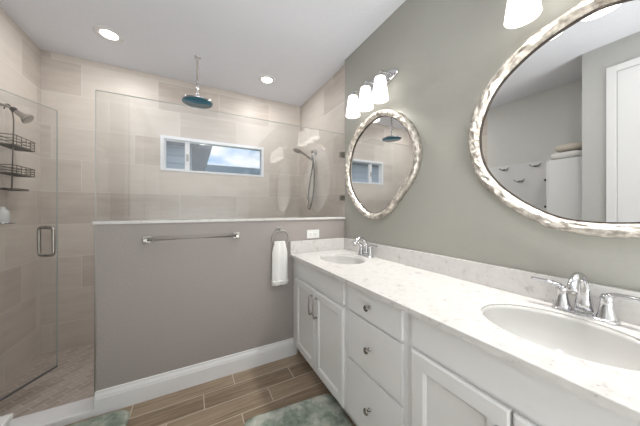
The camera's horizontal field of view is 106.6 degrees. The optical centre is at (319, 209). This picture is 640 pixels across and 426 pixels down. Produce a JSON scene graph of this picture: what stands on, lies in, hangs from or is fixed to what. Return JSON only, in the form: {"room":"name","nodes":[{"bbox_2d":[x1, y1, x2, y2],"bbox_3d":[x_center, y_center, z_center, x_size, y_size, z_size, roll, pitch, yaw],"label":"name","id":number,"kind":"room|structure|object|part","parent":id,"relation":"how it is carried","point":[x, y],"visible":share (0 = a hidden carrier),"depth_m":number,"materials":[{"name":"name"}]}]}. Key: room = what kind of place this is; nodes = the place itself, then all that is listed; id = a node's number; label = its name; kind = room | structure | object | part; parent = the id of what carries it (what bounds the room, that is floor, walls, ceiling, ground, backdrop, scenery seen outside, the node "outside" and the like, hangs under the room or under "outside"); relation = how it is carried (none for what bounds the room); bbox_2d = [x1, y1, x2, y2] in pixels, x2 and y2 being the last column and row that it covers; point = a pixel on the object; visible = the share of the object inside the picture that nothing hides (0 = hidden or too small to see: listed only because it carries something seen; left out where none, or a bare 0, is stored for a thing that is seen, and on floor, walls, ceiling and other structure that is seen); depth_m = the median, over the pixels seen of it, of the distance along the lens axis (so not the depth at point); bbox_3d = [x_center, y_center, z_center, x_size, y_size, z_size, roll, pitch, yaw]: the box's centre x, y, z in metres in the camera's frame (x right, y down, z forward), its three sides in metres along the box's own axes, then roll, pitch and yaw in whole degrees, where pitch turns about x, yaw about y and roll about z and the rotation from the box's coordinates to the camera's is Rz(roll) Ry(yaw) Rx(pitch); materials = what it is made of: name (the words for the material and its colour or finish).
{"room":"bathroom","nodes":[
{"label":"bathroom","id":0,"kind":"room"},
{"bbox_2d":[0,7,40,392],"bbox_3d":[-2.293,-0.050,1.616,0.100,2.800,1.185,0,0,-28],"label":"wall","id":1,"kind":"structure","parent":0,"point":[20,57],"depth_m":1.91,"materials":[{"name":"tile"}]},
{"bbox_2d":[0,222,16,223],"bbox_3d":[-2.179,0.093,1.640,0.124,0.036,0.124,0,0,-28],"label":"soap dish","id":2,"kind":"object","parent":1,"relation":"attached to","point":[0,222],"visible":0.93,"depth_m":1.62,"materials":[{"name":"silver metal"}]},
{"bbox_2d":[0,207,9,221],"bbox_3d":[-2.179,0.037,1.640,0.062,0.112,0.062,0,0,-28],"label":"bottle","id":3,"kind":"object","parent":2,"relation":"on","point":[4,213],"visible":0.85,"depth_m":1.63,"materials":[{"name":"white plastic"}]},
{"bbox_2d":[0,103,33,123],"bbox_3d":[-2.192,-0.700,1.718,0.176,0.144,0.084,0,0,-28],"label":"shower head","id":4,"kind":"object","parent":1,"relation":"attached to","point":[25,118],"visible":1,"depth_m":1.72},
{"bbox_2d":[0,103,34,190],"bbox_3d":[-2.238,-0.450,1.756,0.112,0.623,0.263,0,0,-28],"label":"shower caddy","id":5,"kind":"object","parent":1,"relation":"attached to","point":[16,147],"visible":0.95,"depth_m":1.75,"materials":[{"name":"silver metal"}]},
{"bbox_3d":[-2.249,-0.451,1.723,0.017,0.622,0.063,0,0,-5],"label":"stem","id":6,"kind":"part","parent":5,"relation":"part of","materials":[{"name":"silver metal"}]},
{"bbox_2d":[0,188,28,190],"bbox_3d":[-2.243,-0.146,1.753,0.102,0.014,0.147,0,0,-28],"label":"basket","id":7,"kind":"object","parent":5,"relation":"on","point":[8,189],"depth_m":1.72,"materials":[{"name":"metal"}]},
{"bbox_2d":[0,164,34,177],"bbox_3d":[-2.238,-0.283,1.756,0.112,0.062,0.263,0,0,-28],"label":"basket","id":8,"kind":"object","parent":5,"relation":"on","point":[11,173],"depth_m":1.74,"materials":[{"name":"silver metal"}]},
{"bbox_2d":[0,133,34,151],"bbox_3d":[-2.238,-0.489,1.756,0.112,0.074,0.263,0,0,-28],"label":"basket","id":9,"kind":"object","parent":5,"relation":"on","point":[16,147],"depth_m":1.75,"materials":[{"name":"silver metal"}]},
{"bbox_2d":[0,89,57,401],"bbox_3d":[-2.016,0.223,1.498,0.125,1.950,0.641,0,0,4],"label":"shower glass door","id":10,"kind":"structure","parent":1,"relation":"attached to","point":[54,233],"depth_m":1.81,"materials":[{"name":"clear glass"}]},
{"bbox_3d":[-2.033,0.234,1.743,0.058,0.224,0.021,0,0,-1],"label":"handle","id":11,"kind":"part","parent":10,"relation":"part of","materials":[{"name":"silver metal"}]},
{"bbox_3d":[-1.966,0.234,1.744,0.058,0.224,0.021,0,0,-1],"label":"handle","id":12,"kind":"part","parent":10,"relation":"part of","materials":[{"name":"silver metal"}]},
{"bbox_2d":[0,344,93,418],"bbox_3d":[-1.179,1.360,2.345,2.754,0.100,1.153,0,0,-28],"label":"floor","id":13,"kind":"structure","parent":0,"point":[72,380],"depth_m":1.79,"materials":[{"name":"tile"}]},
{"bbox_2d":[41,50,299,353],"bbox_3d":[-1.432,-0.050,2.818,2.754,2.800,0.120,0,0,-28],"label":"wall","id":14,"kind":"structure","parent":0,"point":[131,184],"depth_m":2.43,"materials":[{"name":"tile"}]},
{"bbox_2d":[160,135,263,176],"bbox_3d":[-1.252,-0.617,2.891,1.131,0.386,0.091,0,0,-28],"label":"window","id":15,"kind":"structure","parent":14,"relation":"in","point":[163,138],"depth_m":2.74,"materials":[{"name":"white plastic"}]},
{"bbox_3d":[-1.636,-0.611,2.688,0.199,0.330,0.025,0,0,-28],"label":"sash","id":16,"kind":"part","parent":15,"relation":"part of","materials":[{"name":"white plastic"}]},
{"bbox_2d":[0,0,405,106],"bbox_3d":[-0.100,-1.500,0.355,2.774,0.100,5.720,0,0,-28],"label":"ceiling","id":17,"kind":"structure","parent":0,"point":[302,44],"depth_m":2.00,"materials":[{"name":"white paint"}]},
{"bbox_2d":[93,25,123,42],"bbox_3d":[-1.743,-1.445,1.972,0.196,0.010,0.196,0,0,-28],"label":"recessed light","id":18,"kind":"object","parent":17,"relation":"in","point":[105,32],"visible":1,"depth_m":1.96,"materials":[{"name":"white paint"}]},
{"bbox_2d":[181,55,212,108],"bbox_3d":[-1.165,-1.231,2.270,0.276,0.438,0.276,0,0,-28],"label":"shower head","id":19,"kind":"object","parent":17,"relation":"attached to","point":[197,101],"visible":0.97,"depth_m":2.26},
{"bbox_3d":[-1.165,-1.300,2.270,0.060,0.300,0.060,0,0,-28],"label":"ceiling arm","id":20,"kind":"part","parent":19,"relation":"part of","materials":[{"name":"silver metal"}]},
{"bbox_2d":[258,75,275,84],"bbox_3d":[-0.591,-1.445,2.663,0.196,0.010,0.196,0,0,-28],"label":"recessed light","id":21,"kind":"object","parent":17,"relation":"in","point":[265,79],"visible":1,"depth_m":2.65,"materials":[{"name":"white paint"}]},
{"bbox_2d":[65,352,355,425],"bbox_3d":[0.151,1.300,-0.176,2.714,0.100,4.547,0,0,-28],"label":"floor","id":22,"kind":"structure","parent":0,"point":[233,399],"depth_m":1.58,"materials":[{"name":"brown wood"}]},
{"bbox_2d":[0,413,12,425],"bbox_3d":[-1.544,1.119,0.983,0.263,0.262,0.268,0,0,-28],"label":"waste bin","id":23,"kind":"object","parent":22,"relation":"on","point":[5,420],"visible":1,"depth_m":1.13,"materials":[{"name":"white plastic"}]},
{"bbox_2d":[10,396,93,425],"bbox_3d":[-1.700,1.260,1.342,0.688,0.100,0.142,0,0,-28],"label":"shower curb","id":24,"kind":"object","parent":22,"relation":"on","point":[73,412],"depth_m":1.41,"materials":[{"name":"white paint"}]},
{"bbox_2d":[68,410,129,425],"bbox_3d":[-1.227,1.236,1.141,0.418,0.028,0.614,0,0,-28],"label":"bath mat","id":25,"kind":"object","parent":22,"relation":"on","point":[120,417],"visible":1,"depth_m":1.39,"materials":[{"name":"green fabric"}]},
{"bbox_2d":[244,394,351,425],"bbox_3d":[-0.023,1.235,1.111,0.590,0.029,0.880,0,0,-22],"label":"bath mat","id":26,"kind":"object","parent":22,"relation":"on","point":[322,410],"visible":0.99,"depth_m":1.42,"materials":[{"name":"green fabric"}]},
{"bbox_2d":[293,258,355,424],"bbox_3d":[0.172,0.827,1.817,0.584,0.846,0.809,0,0,-28],"label":"vanity cabinet","id":27,"kind":"object","parent":22,"relation":"on","point":[319,298],"visible":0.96,"depth_m":1.57,"materials":[{"name":"white paint"}]},
{"bbox_3d":[-0.115,0.846,1.825,0.019,0.564,0.346,0,0,-28],"label":"door","id":28,"kind":"part","parent":27,"relation":"part of","materials":[{"name":"white paint"}]},
{"bbox_3d":[-0.070,0.675,1.689,0.036,0.144,0.018,0,0,-28],"label":"handle","id":29,"kind":"part","parent":27,"relation":"part of","materials":[{"name":"silver metal"}]},
{"bbox_3d":[-0.036,0.675,1.626,0.036,0.144,0.018,0,0,-28],"label":"handle","id":30,"kind":"part","parent":27,"relation":"part of","materials":[{"name":"silver metal"}]},
{"bbox_3d":[-0.027,0.477,1.670,0.012,0.130,0.703,0,0,-28],"label":"false drawer","id":31,"kind":"part","parent":27,"relation":"part of","materials":[{"name":"white paint"}]},
{"bbox_3d":[0.053,0.846,1.512,0.019,0.564,0.349,0,0,-28],"label":"door","id":32,"kind":"part","parent":27,"relation":"part of","materials":[{"name":"white paint"}]},
{"bbox_2d":[347,284,408,425],"bbox_3d":[0.467,0.827,1.270,0.582,0.846,0.434,0,0,-28],"label":"vanity cabinet","id":33,"kind":"object","parent":22,"relation":"on","point":[377,330],"visible":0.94,"depth_m":1.12,"materials":[{"name":"white paint"}]},
{"bbox_3d":[0.224,0.964,1.140,0.031,0.031,0.031,0,0,-28],"label":"knob","id":34,"kind":"part","parent":33,"relation":"part of","materials":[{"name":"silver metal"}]},
{"bbox_3d":[0.224,0.673,1.140,0.031,0.031,0.031,0,0,-28],"label":"knob","id":35,"kind":"part","parent":33,"relation":"part of","materials":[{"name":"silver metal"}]},
{"bbox_3d":[0.224,0.471,1.140,0.031,0.031,0.031,0,0,-28],"label":"knob","id":36,"kind":"part","parent":33,"relation":"part of","materials":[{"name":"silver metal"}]},
{"bbox_3d":[0.249,0.970,1.154,0.012,0.304,0.386,0,0,-28],"label":"drawer","id":37,"kind":"part","parent":33,"relation":"part of","materials":[{"name":"white paint"}]},
{"bbox_3d":[0.249,0.679,1.154,0.012,0.246,0.386,0,0,-28],"label":"drawer","id":38,"kind":"part","parent":33,"relation":"part of","materials":[{"name":"white paint"}]},
{"bbox_3d":[0.249,0.477,1.154,0.012,0.130,0.386,0,0,-28],"label":"drawer","id":39,"kind":"part","parent":33,"relation":"part of","materials":[{"name":"white paint"}]},
{"bbox_2d":[409,314,639,425],"bbox_3d":[0.742,0.827,0.755,0.584,0.846,0.730,0,0,-28],"label":"vanity cabinet","id":40,"kind":"object","parent":22,"relation":"on","point":[453,381],"visible":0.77,"depth_m":0.72,"materials":[{"name":"white paint"}]},
{"bbox_3d":[0.440,0.837,0.792,0.019,0.583,0.330,0,0,-28],"label":"door","id":41,"kind":"part","parent":40,"relation":"part of","materials":[{"name":"white paint"}]},
{"bbox_2d":[290,238,639,423],"bbox_3d":[0.460,0.337,1.305,0.568,0.130,1.986,0,0,-28],"label":"countertop","id":42,"kind":"structure","parent":40,"relation":"on","point":[450,294],"depth_m":0.98,"materials":[{"name":"white stone"}]},
{"bbox_2d":[321,255,365,264],"bbox_3d":[0.171,0.468,1.839,0.360,0.168,0.454,0,0,-28],"label":"sink","id":43,"kind":"object","parent":42,"relation":"in","point":[338,259],"visible":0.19,"depth_m":2.00,"materials":[{"name":"white ceramic"}]},
{"bbox_2d":[353,237,376,257],"bbox_3d":[0.327,0.298,1.906,0.152,0.162,0.289,0,0,-28],"label":"faucet","id":44,"kind":"object","parent":42,"relation":"on","point":[367,252],"visible":1,"depth_m":1.91,"materials":[{"name":"silver metal"}]},
{"bbox_3d":[0.327,0.294,1.906,0.148,0.154,0.052,0,0,-28],"label":"spout","id":45,"kind":"part","parent":44,"relation":"part of","materials":[{"name":"silver metal"}]},
{"bbox_3d":[0.342,0.328,1.976,0.054,0.083,0.054,0,0,-28],"label":"handle","id":46,"kind":"part","parent":44,"relation":"part of","materials":[{"name":"silver metal"}]},
{"bbox_3d":[0.394,0.328,1.879,0.054,0.083,0.054,0,0,-28],"label":"handle","id":47,"kind":"part","parent":44,"relation":"part of","materials":[{"name":"silver metal"}]},
{"bbox_2d":[481,305,639,370],"bbox_3d":[0.757,0.468,0.758,0.384,0.168,0.468,0,0,-28],"label":"sink","id":48,"kind":"object","parent":42,"relation":"in","point":[571,336],"visible":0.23,"depth_m":0.84,"materials":[{"name":"white ceramic"}]},
{"bbox_2d":[531,272,639,325],"bbox_3d":[0.903,0.298,0.834,0.152,0.162,0.289,0,0,-28],"label":"faucet","id":49,"kind":"object","parent":42,"relation":"on","point":[578,285],"visible":1,"depth_m":0.83,"materials":[{"name":"silver metal"}]},
{"bbox_3d":[0.894,0.286,0.937,0.027,0.028,0.099,0,0,-35],"label":"lever","id":50,"kind":"part","parent":49,"relation":"part of","materials":[{"name":"silver metal"}]},
{"bbox_3d":[0.918,0.328,0.904,0.054,0.083,0.054,0,0,-28],"label":"handle","id":51,"kind":"part","parent":49,"relation":"part of","materials":[{"name":"silver metal"}]},
{"bbox_3d":[0.903,0.294,0.834,0.148,0.154,0.052,0,0,-28],"label":"spout","id":52,"kind":"part","parent":49,"relation":"part of","materials":[{"name":"silver metal"}]},
{"bbox_3d":[0.944,0.373,0.856,0.060,0.012,0.170,0,0,-28],"label":"plate","id":53,"kind":"part","parent":49,"relation":"part of","materials":[{"name":"silver metal"}]},
{"bbox_3d":[0.970,0.328,0.807,0.054,0.083,0.054,0,0,-28],"label":"handle","id":54,"kind":"part","parent":49,"relation":"part of","materials":[{"name":"silver metal"}]},
{"bbox_3d":[0.984,0.286,0.769,0.027,0.028,0.099,0,0,-21],"label":"lever","id":55,"kind":"part","parent":49,"relation":"part of","materials":[{"name":"silver metal"}]},
{"bbox_3d":[0.603,0.837,0.487,0.019,0.583,0.348,0,0,-28],"label":"door","id":56,"kind":"part","parent":40,"relation":"part of","materials":[{"name":"white paint"}]},
{"bbox_2d":[96,219,344,390],"bbox_3d":[-0.572,0.671,1.941,1.866,1.158,0.108,0,0,-28],"label":"wall partition","id":57,"kind":"structure","parent":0,"point":[167,305],"depth_m":1.68,"materials":[{"name":"grey paint"}]},
{"bbox_2d":[94,225,95,395],"bbox_3d":[-1.369,0.646,1.456,0.010,1.107,0.014,0,0,-28],"label":"trim","id":58,"kind":"structure","parent":57,"relation":"attached to","point":[94,225],"depth_m":1.45,"materials":[{"name":"silver metal"}]},
{"bbox_2d":[142,232,239,242],"bbox_3d":[-0.877,0.198,1.675,0.610,0.048,0.072,0,0,-28],"label":"towel bar","id":59,"kind":"object","parent":57,"relation":"attached to","point":[145,239],"visible":1,"depth_m":1.60,"materials":[{"name":"silver metal"}]},
{"bbox_3d":[-1.124,0.198,1.542,0.048,0.048,0.072,0,0,-28],"label":"post","id":60,"kind":"part","parent":59,"relation":"part of","materials":[{"name":"silver metal"}]},
{"bbox_3d":[-0.629,0.198,1.808,0.048,0.048,0.072,0,0,-28],"label":"post","id":61,"kind":"part","parent":59,"relation":"part of","materials":[{"name":"silver metal"}]},
{"bbox_2d":[94,338,296,416],"bbox_3d":[-0.783,1.179,1.757,1.320,0.143,0.016,0,0,-28],"label":"baseboard","id":62,"kind":"structure","parent":57,"relation":"attached to","point":[110,399],"depth_m":1.67,"materials":[{"name":"white paint"}]},
{"bbox_2d":[92,217,345,224],"bbox_3d":[-0.580,0.083,1.944,1.878,0.019,0.144,0,0,-28],"label":"trim","id":63,"kind":"structure","parent":57,"relation":"on","point":[288,218],"depth_m":1.74,"materials":[{"name":"white stone"}]},
{"bbox_2d":[95,89,344,220],"bbox_3d":[-0.582,-0.340,1.943,1.879,0.824,0.026,0,0,-28],"label":"glass panel","id":64,"kind":"object","parent":63,"relation":"on","point":[341,154],"visible":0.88,"depth_m":1.67,"materials":[{"name":"clear glass"}]},
{"bbox_2d":[272,227,288,244],"bbox_3d":[-0.333,0.231,1.985,0.150,0.171,0.040,0,0,-28],"label":"towel ring","id":65,"kind":"object","parent":57,"relation":"attached to","point":[279,229],"visible":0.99,"depth_m":1.98,"materials":[{"name":"silver metal"}]},
{"bbox_2d":[271,241,287,285],"bbox_3d":[-0.331,0.441,1.970,0.134,0.359,0.051,0,0,-28],"label":"hand towel","id":66,"kind":"object","parent":65,"relation":"hanging from","point":[279,252],"visible":1,"depth_m":1.95,"materials":[{"name":"white fabric"}]},
{"bbox_2d":[307,230,318,238],"bbox_3d":[-0.062,0.221,2.147,0.124,0.076,0.010,0,0,-28],"label":"electrical outlet","id":67,"kind":"object","parent":57,"relation":"attached to","point":[310,233],"visible":1,"depth_m":2.14,"materials":[{"name":"white plastic"}]},
{"bbox_2d":[300,0,639,291],"bbox_3d":[1.024,-0.050,1.003,0.140,2.800,5.600,0,0,-28],"label":"wall","id":68,"kind":"structure","parent":0,"point":[445,53],"depth_m":1.41,"materials":[{"name":"grey paint"}]},
{"bbox_2d":[293,148,316,209],"bbox_3d":[-0.195,-0.365,2.901,0.294,0.740,0.158,0,0,-28],"label":"shower","id":69,"kind":"object","parent":68,"relation":"attached to","point":[296,150],"visible":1,"depth_m":2.91,"materials":[{"name":"silver metal"}]},
{"bbox_2d":[346,68,398,118],"bbox_3d":[0.379,-0.917,1.867,0.180,0.271,0.450,0,0,-28],"label":"vanity light","id":70,"kind":"object","parent":68,"relation":"attached to","point":[375,91],"visible":1,"depth_m":1.80,"materials":[{"name":"white glass"}]},
{"bbox_3d":[0.276,-0.865,1.996,0.120,0.165,0.120,0,0,-28],"label":"lamp shade","id":71,"kind":"part","parent":70,"relation":"part of","materials":[{"name":"white glass"}]},
{"bbox_3d":[0.353,-0.865,1.853,0.120,0.165,0.120,0,0,-28],"label":"lamp shade","id":72,"kind":"part","parent":70,"relation":"part of","materials":[{"name":"white glass"}]},
{"bbox_3d":[0.430,-0.865,1.709,0.120,0.165,0.120,0,0,-28],"label":"lamp shade","id":73,"kind":"part","parent":70,"relation":"part of","materials":[{"name":"white glass"}]},
{"bbox_2d":[345,109,421,218],"bbox_3d":[0.440,-0.347,1.889,0.050,0.853,0.833,0,0,-28],"label":"wall mirror","id":74,"kind":"object","parent":68,"relation":"attached to","point":[384,156],"visible":1,"depth_m":1.83,"materials":[{"name":"beige metal"}]},
{"bbox_2d":[344,238,639,325],"bbox_3d":[0.701,0.326,1.434,0.020,0.107,1.986,0,0,-28],"label":"backsplash","id":75,"kind":"structure","parent":68,"relation":"attached to","point":[512,280],"depth_m":1.14,"materials":[{"name":"white stone"}]},
{"bbox_2d":[504,0,541,28],"bbox_3d":[0.928,-0.917,0.844,0.180,0.271,0.450,0,0,-28],"label":"vanity light","id":76,"kind":"object","parent":68,"relation":"attached to","point":[519,13],"visible":1,"depth_m":0.98,"materials":[{"name":"white glass"}]},
{"bbox_2d":[468,0,639,237],"bbox_3d":[0.981,-0.337,0.880,0.050,0.872,0.843,0,0,-28],"label":"wall mirror","id":77,"kind":"object","parent":68,"relation":"attached to","point":[554,135],"visible":1,"depth_m":0.92,"materials":[{"name":"beige metal"}]},
{"label":"outside","id":78,"kind":"structure","parent":0,"visible":0},
{"bbox_3d":[-14.956,1.600,27.893,60.000,0.100,56.700,0,0,-28],"label":"ground","id":79,"kind":"structure","parent":78,"visible":0},
{"bbox_2d":[166,141,211,170],"bbox_3d":[-8.245,-1.050,5.791,9.940,5.200,7.000,0,0,-28],"label":"house","id":80,"kind":"structure","parent":79,"relation":"on","point":[175,151],"depth_m":5.21,"materials":[{"name":"grey"}]},
{"bbox_2d":[205,164,259,174],"bbox_3d":[-9.104,-1.125,20.365,8.000,5.350,4.500,0,0,-28],"label":"house","id":81,"kind":"structure","parent":79,"relation":"on","point":[209,168],"depth_m":20.03,"materials":[{"name":"grey"}]}
]}

